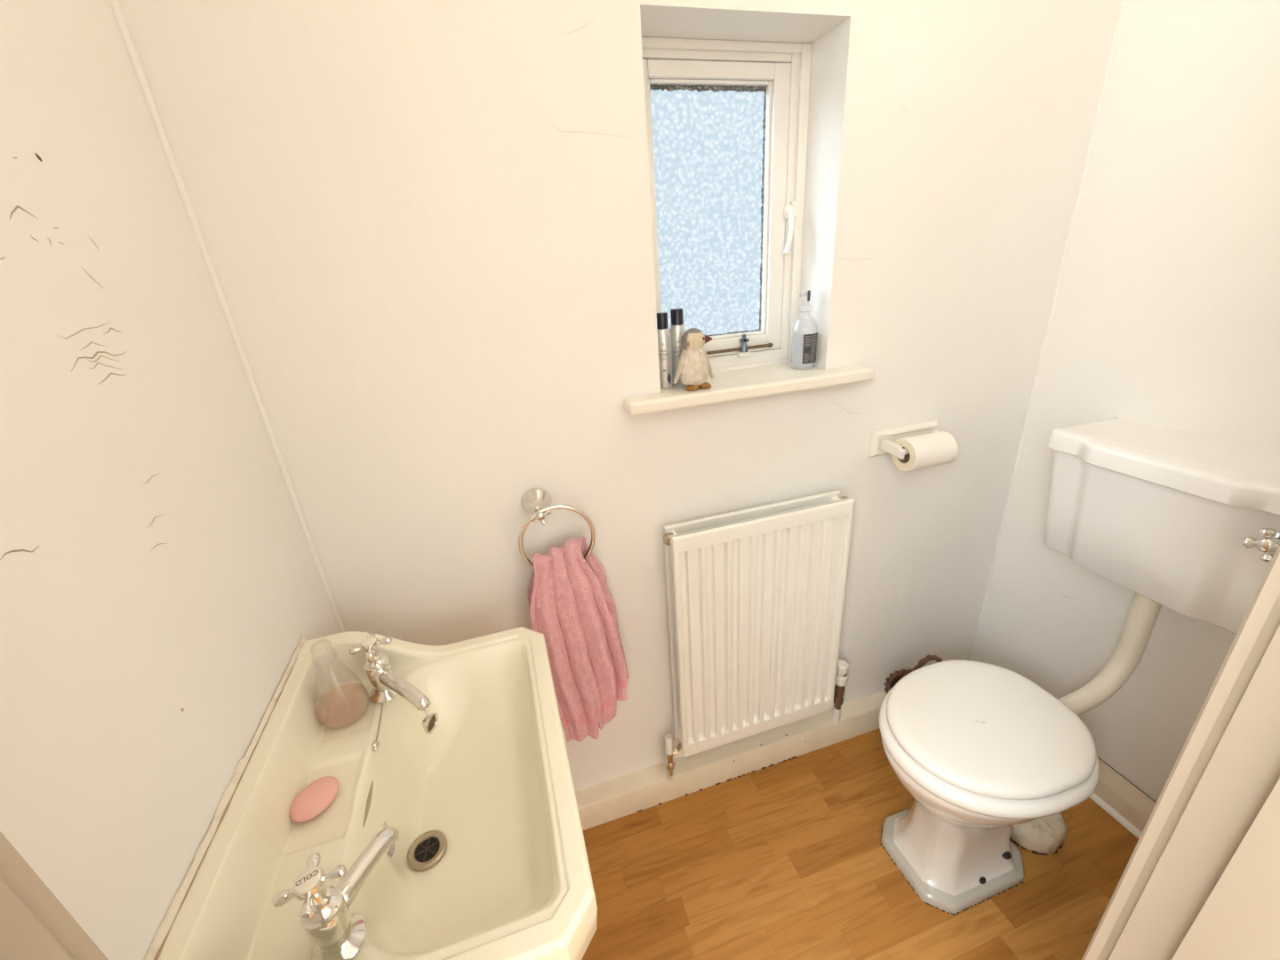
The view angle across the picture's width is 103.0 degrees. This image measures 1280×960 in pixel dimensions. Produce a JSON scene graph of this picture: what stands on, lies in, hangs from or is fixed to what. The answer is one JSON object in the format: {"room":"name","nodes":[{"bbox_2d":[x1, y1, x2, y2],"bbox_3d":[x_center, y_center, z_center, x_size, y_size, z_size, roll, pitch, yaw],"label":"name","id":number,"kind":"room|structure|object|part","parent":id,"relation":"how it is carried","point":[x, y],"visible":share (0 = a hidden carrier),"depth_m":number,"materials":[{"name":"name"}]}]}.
{"room":"bathroom","nodes":[
{"label":"bathroom","id":0,"kind":"room"},
{"bbox_2d":[0,0,345,959],"bbox_3d":[-0.515,0.025,0.396,0.109,2.320,0.865,-10,23,-14],"label":"wall","id":1,"kind":"structure","parent":0,"point":[163,575],"depth_m":0.48,"materials":[{"name":"beige paint"}]},
{"bbox_2d":[143,626,597,959],"bbox_3d":[-0.274,0.414,0.660,0.364,0.248,0.506,-10,23,-14],"label":"basin","id":2,"kind":"object","parent":1,"relation":"attached to","point":[488,860],"visible":0.94,"depth_m":0.64,"materials":[{"name":"beige ceramic"}]},
{"bbox_2d":[289,776,338,822],"bbox_3d":[-0.395,0.387,0.619,0.050,0.020,0.055,-10,23,-14],"label":"soap bar","id":3,"kind":"object","parent":2,"relation":"on","point":[317,796],"visible":1,"depth_m":0.61,"materials":[{"name":"pink"}]},
{"bbox_2d":[272,825,399,959],"bbox_3d":[-0.276,0.383,0.494,0.047,0.100,0.113,6,25,23],"label":"tap","id":4,"kind":"object","parent":2,"relation":"attached to","point":[337,933],"visible":1,"depth_m":0.47,"materials":[{"name":"silver metal"}]},
{"bbox_2d":[272,852,367,959],"bbox_3d":[-0.289,0.396,0.466,0.057,0.100,0.057,-10,23,-14],"label":"handle","id":5,"kind":"object","parent":4,"relation":"attached to","point":[337,933],"depth_m":0.46,"materials":[{"name":"grey metal"}]},
{"bbox_3d":[-0.278,0.387,0.515,0.022,0.027,0.083,1,23,12],"label":"spout","id":6,"kind":"part","parent":4,"relation":"part of","materials":[{"name":"silver metal"}]},
{"bbox_2d":[348,632,431,711],"bbox_3d":[-0.352,0.285,0.743,0.137,0.100,0.047,7,25,25],"label":"tap","id":7,"kind":"object","parent":2,"relation":"attached to","point":[387,684],"visible":1,"depth_m":0.74,"materials":[{"name":"silver metal"}]},
{"bbox_2d":[348,632,398,703],"bbox_3d":[-0.392,0.280,0.762,0.057,0.100,0.057,-10,23,-14],"label":"handle","id":8,"kind":"object","parent":7,"relation":"attached to","point":[378,668],"depth_m":0.75,"materials":[{"name":"silver metal"}]},
{"bbox_2d":[371,704,438,751],"bbox_3d":[-0.338,0.335,0.731,0.090,0.040,0.078,-10,23,-14],"label":"plug","id":9,"kind":"object","parent":7,"relation":"hanging from","point":[429,723],"visible":1,"depth_m":0.71,"materials":[{"name":"silver metal"}]},
{"bbox_3d":[-0.364,0.365,0.698,0.013,0.008,0.014,-10,23,-14],"label":"chain","id":10,"kind":"part","parent":9,"relation":"part of","materials":[{"name":"silver metal"}]},
{"bbox_3d":[-0.375,0.349,0.732,0.002,0.011,0.064,-10,23,-13],"label":"bead chain","id":11,"kind":"part","parent":9,"relation":"part of","materials":[{"name":"silver metal"}]},
{"bbox_3d":[-0.301,0.329,0.716,0.010,0.023,0.006,-1,23,7],"label":"bead chain","id":12,"kind":"part","parent":9,"relation":"part of","materials":[{"name":"silver metal"}]},
{"bbox_3d":[-0.340,0.301,0.734,0.106,0.028,0.022,11,27,33],"label":"spout","id":13,"kind":"part","parent":7,"relation":"part of","materials":[{"name":"silver metal"}]},
{"bbox_2d":[407,830,447,871],"bbox_3d":[-0.280,0.488,0.672,0.049,0.008,0.049,-10,23,-14],"label":"outlet","id":14,"kind":"object","parent":2,"relation":"attached to","point":[427,850],"depth_m":0.67,"materials":[{"name":"silver metal"}]},
{"bbox_2d":[118,0,1122,790],"bbox_3d":[0.159,-0.304,1.062,1.833,2.320,0.168,-10,23,-14],"label":"wall","id":15,"kind":"structure","parent":0,"point":[425,225],"depth_m":0.91,"materials":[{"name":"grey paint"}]},
{"bbox_2d":[518,488,595,567],"bbox_3d":[-0.164,0.098,0.985,0.146,0.165,0.064,-10,23,-14],"label":"towel ring","id":16,"kind":"object","parent":15,"relation":"attached to","point":[536,501],"visible":0.92,"depth_m":0.96,"materials":[{"name":"silver metal"}]},
{"bbox_2d":[527,536,628,742],"bbox_3d":[-0.118,0.340,1.059,0.192,0.481,0.079,-10,23,-14],"label":"hand towel","id":17,"kind":"object","parent":16,"relation":"hanging from","point":[572,603],"visible":0.98,"depth_m":1.03,"materials":[{"name":"pink fabric"}]},
{"bbox_2d":[575,690,887,830],"bbox_3d":[0.267,0.761,1.395,1.633,0.089,0.048,-10,23,-14],"label":"baseboard","id":18,"kind":"structure","parent":15,"relation":"attached to","point":[598,804],"depth_m":1.37,"materials":[{"name":"white wood"}]},
{"bbox_2d":[624,36,874,415],"bbox_3d":[0.183,-0.478,0.971,0.528,0.610,0.216,-10,23,-14],"label":"window","id":19,"kind":"structure","parent":15,"relation":"in","point":[746,364],"depth_m":1.00,"materials":[{"name":"white paint"}]},
{"bbox_2d":[656,312,672,388],"bbox_3d":[0.046,-0.251,0.992,0.030,0.142,0.030,-10,23,-14],"label":"spray can","id":20,"kind":"object","parent":19,"relation":"on","point":[664,338],"visible":0.91,"depth_m":0.98,"materials":[{"name":"silver metal"}]},
{"bbox_2d":[669,308,685,384],"bbox_3d":[0.076,-0.265,1.015,0.033,0.145,0.033,-10,23,-14],"label":"spray can","id":21,"kind":"object","parent":19,"relation":"on","point":[677,329],"visible":0.71,"depth_m":0.99,"materials":[{"name":"silver metal"}]},
{"bbox_2d":[673,328,713,391],"bbox_3d":[0.104,-0.232,0.974,0.066,0.112,0.061,8,26,27],"label":"figurine","id":22,"kind":"object","parent":19,"relation":"on","point":[693,368],"visible":1,"depth_m":0.96,"materials":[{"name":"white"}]},
{"bbox_3d":[0.145,-0.516,1.025,0.318,0.522,0.029,-10,23,-14],"label":"sash","id":23,"kind":"part","parent":19,"relation":"part of","materials":[{"name":"white"}]},
{"bbox_3d":[0.155,-0.517,1.036,0.367,0.585,0.058,-10,23,-14],"label":"frame","id":24,"kind":"part","parent":19,"relation":"part of","materials":[{"name":"white"}]},
{"bbox_3d":[0.206,-0.207,1.076,0.528,0.026,0.198,-10,23,-14],"label":"sill","id":25,"kind":"part","parent":19,"relation":"part of","materials":[{"name":"white paint"}]},
{"bbox_3d":[0.315,-0.554,1.044,0.014,0.030,0.014,-10,23,-14],"label":"keep plate","id":26,"kind":"part","parent":19,"relation":"part of","materials":[{"name":"white plastic"}]},
{"bbox_2d":[792,290,816,367],"bbox_3d":[0.346,-0.316,1.072,0.052,0.158,0.052,-10,23,-14],"label":"pump bottle","id":27,"kind":"object","parent":19,"relation":"on","point":[804,345],"visible":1,"depth_m":1.07,"materials":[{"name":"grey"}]},
{"bbox_3d":[0.344,-0.376,1.039,0.006,0.020,0.005,-10,23,-14],"label":"pump stem","id":28,"kind":"part","parent":27,"relation":"part of","materials":[{"name":"grey plastic"}]},
{"bbox_2d":[663,490,854,780],"bbox_3d":[0.294,0.392,1.237,0.526,0.718,0.086,-10,23,-14],"label":"radiator","id":29,"kind":"object","parent":15,"relation":"attached to","point":[756,596],"visible":1,"depth_m":1.16,"materials":[{"name":"white metal"}]},
{"bbox_2d":[868,420,938,459],"bbox_3d":[0.626,-0.085,1.162,0.182,0.062,0.076,-10,23,-14],"label":"toilet roll holder","id":30,"kind":"object","parent":15,"relation":"attached to","point":[882,442],"visible":0.66,"depth_m":1.17,"materials":[{"name":"white plastic"}]},
{"bbox_3d":[0.567,-0.069,1.142,0.016,0.027,0.062,-10,23,-14],"label":"arm","id":31,"kind":"part","parent":30,"relation":"part of","materials":[{"name":"white plastic"}]},
{"bbox_2d":[891,431,957,471],"bbox_3d":[0.638,-0.065,1.145,0.111,0.075,0.075,-10,23,-14],"label":"toilet roll","id":32,"kind":"object","parent":30,"relation":"on","point":[929,450],"visible":0.88,"depth_m":1.12,"materials":[{"name":"white paper"}]},
{"bbox_2d":[581,728,1138,959],"bbox_3d":[0.477,1.227,0.436,3.300,0.060,2.640,-10,23,-14],"label":"floor","id":33,"kind":"structure","parent":0,"point":[788,860],"depth_m":1.14,"materials":[{"name":"brown wood"}]},
{"bbox_2d":[884,654,942,693],"bbox_3d":[0.748,0.610,1.368,0.178,0.323,0.178,-10,23,-14],"label":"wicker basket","id":34,"kind":"object","parent":33,"relation":"on","point":[897,676],"visible":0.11,"depth_m":1.39,"materials":[{"name":"brown wicker"}]},
{"bbox_3d":[0.753,0.507,1.338,0.124,0.114,0.016,-10,23,-14],"label":"handle","id":35,"kind":"part","parent":34,"relation":"part of","materials":[{"name":"brown wicker"}]},
{"bbox_2d":[878,659,1099,915],"bbox_3d":[0.709,0.664,1.090,0.429,0.443,0.330,-10,23,-14],"label":"toilet","id":36,"kind":"object","parent":33,"relation":"on","point":[981,750],"visible":1,"depth_m":1.00,"materials":[{"name":"white ceramic"}]},
{"bbox_3d":[0.676,0.505,1.017,0.385,0.034,0.330,-10,23,-14],"label":"seat","id":37,"kind":"part","parent":36,"relation":"part of","materials":[{"name":"white plastic"}]},
{"bbox_3d":[0.674,0.475,1.004,0.362,0.023,0.307,-10,23,-14],"label":"lid","id":38,"kind":"part","parent":36,"relation":"part of","materials":[{"name":"white plastic"}]},
{"bbox_2d":[1009,812,1066,855],"bbox_3d":[0.928,0.803,1.214,0.140,0.064,0.137,-10,23,-14],"label":"bag","id":39,"kind":"object","parent":33,"relation":"on","point":[1044,836],"visible":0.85,"depth_m":1.17,"materials":[{"name":"white"}]},
{"bbox_2d":[970,0,1279,801],"bbox_3d":[1.133,-0.273,0.814,0.105,2.320,0.865,-10,23,-14],"label":"wall","id":40,"kind":"structure","parent":0,"point":[1165,310],"depth_m":1.01,"materials":[{"name":"beige paint"}]},
{"bbox_2d":[1089,757,1156,839],"bbox_3d":[1.141,0.751,1.249,0.031,0.100,0.717,-10,23,-14],"label":"baseboard","id":41,"kind":"structure","parent":40,"relation":"attached to","point":[1132,807],"depth_m":1.22,"materials":[{"name":"white wood"}]},
{"bbox_2d":[1043,416,1279,634],"bbox_3d":[0.996,0.076,0.954,0.217,0.273,0.413,-10,23,-14],"label":"cistern","id":42,"kind":"object","parent":40,"relation":"attached to","point":[1188,523],"visible":0.91,"depth_m":0.91,"materials":[{"name":"white ceramic"}]},
{"bbox_2d":[1057,592,1161,715],"bbox_3d":[0.946,0.351,1.044,0.235,0.326,0.062,-10,23,-14],"label":"pipe","id":43,"kind":"object","parent":42,"relation":"attached to","point":[1143,613],"visible":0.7,"depth_m":1.07,"materials":[{"name":"beige plastic"}]},
{"bbox_3d":[0.991,-0.032,0.910,0.212,0.039,0.413,-10,23,-14],"label":"lid","id":44,"kind":"part","parent":42,"relation":"part of","materials":[{"name":"white ceramic"}]},
{"bbox_3d":[0.947,0.098,0.767,0.024,0.051,0.051,-10,23,-14],"label":"flush handle","id":45,"kind":"part","parent":42,"relation":"part of","materials":[{"name":"silver metal"}]},
{"bbox_3d":[0.418,0.011,0.264,1.633,2.320,0.100,-10,23,-14],"label":"wall","id":46,"kind":"structure","parent":0,"visible":0},
{"bbox_2d":[0,831,108,959],"bbox_3d":[-0.190,0.263,0.159,0.064,2.020,0.112,-10,23,-14],"label":"door frame","id":47,"kind":"structure","parent":46,"relation":"attached to","point":[35,924],"depth_m":0.16,"materials":[{"name":"beige paint"}]},
{"bbox_2d":[1081,543,1279,959],"bbox_3d":[0.446,0.148,0.320,0.070,2.020,0.112,-10,23,-14],"label":"door frame","id":48,"kind":"structure","parent":46,"relation":"attached to","point":[1201,879],"depth_m":0.37,"materials":[{"name":"beige paint"}]}
]}

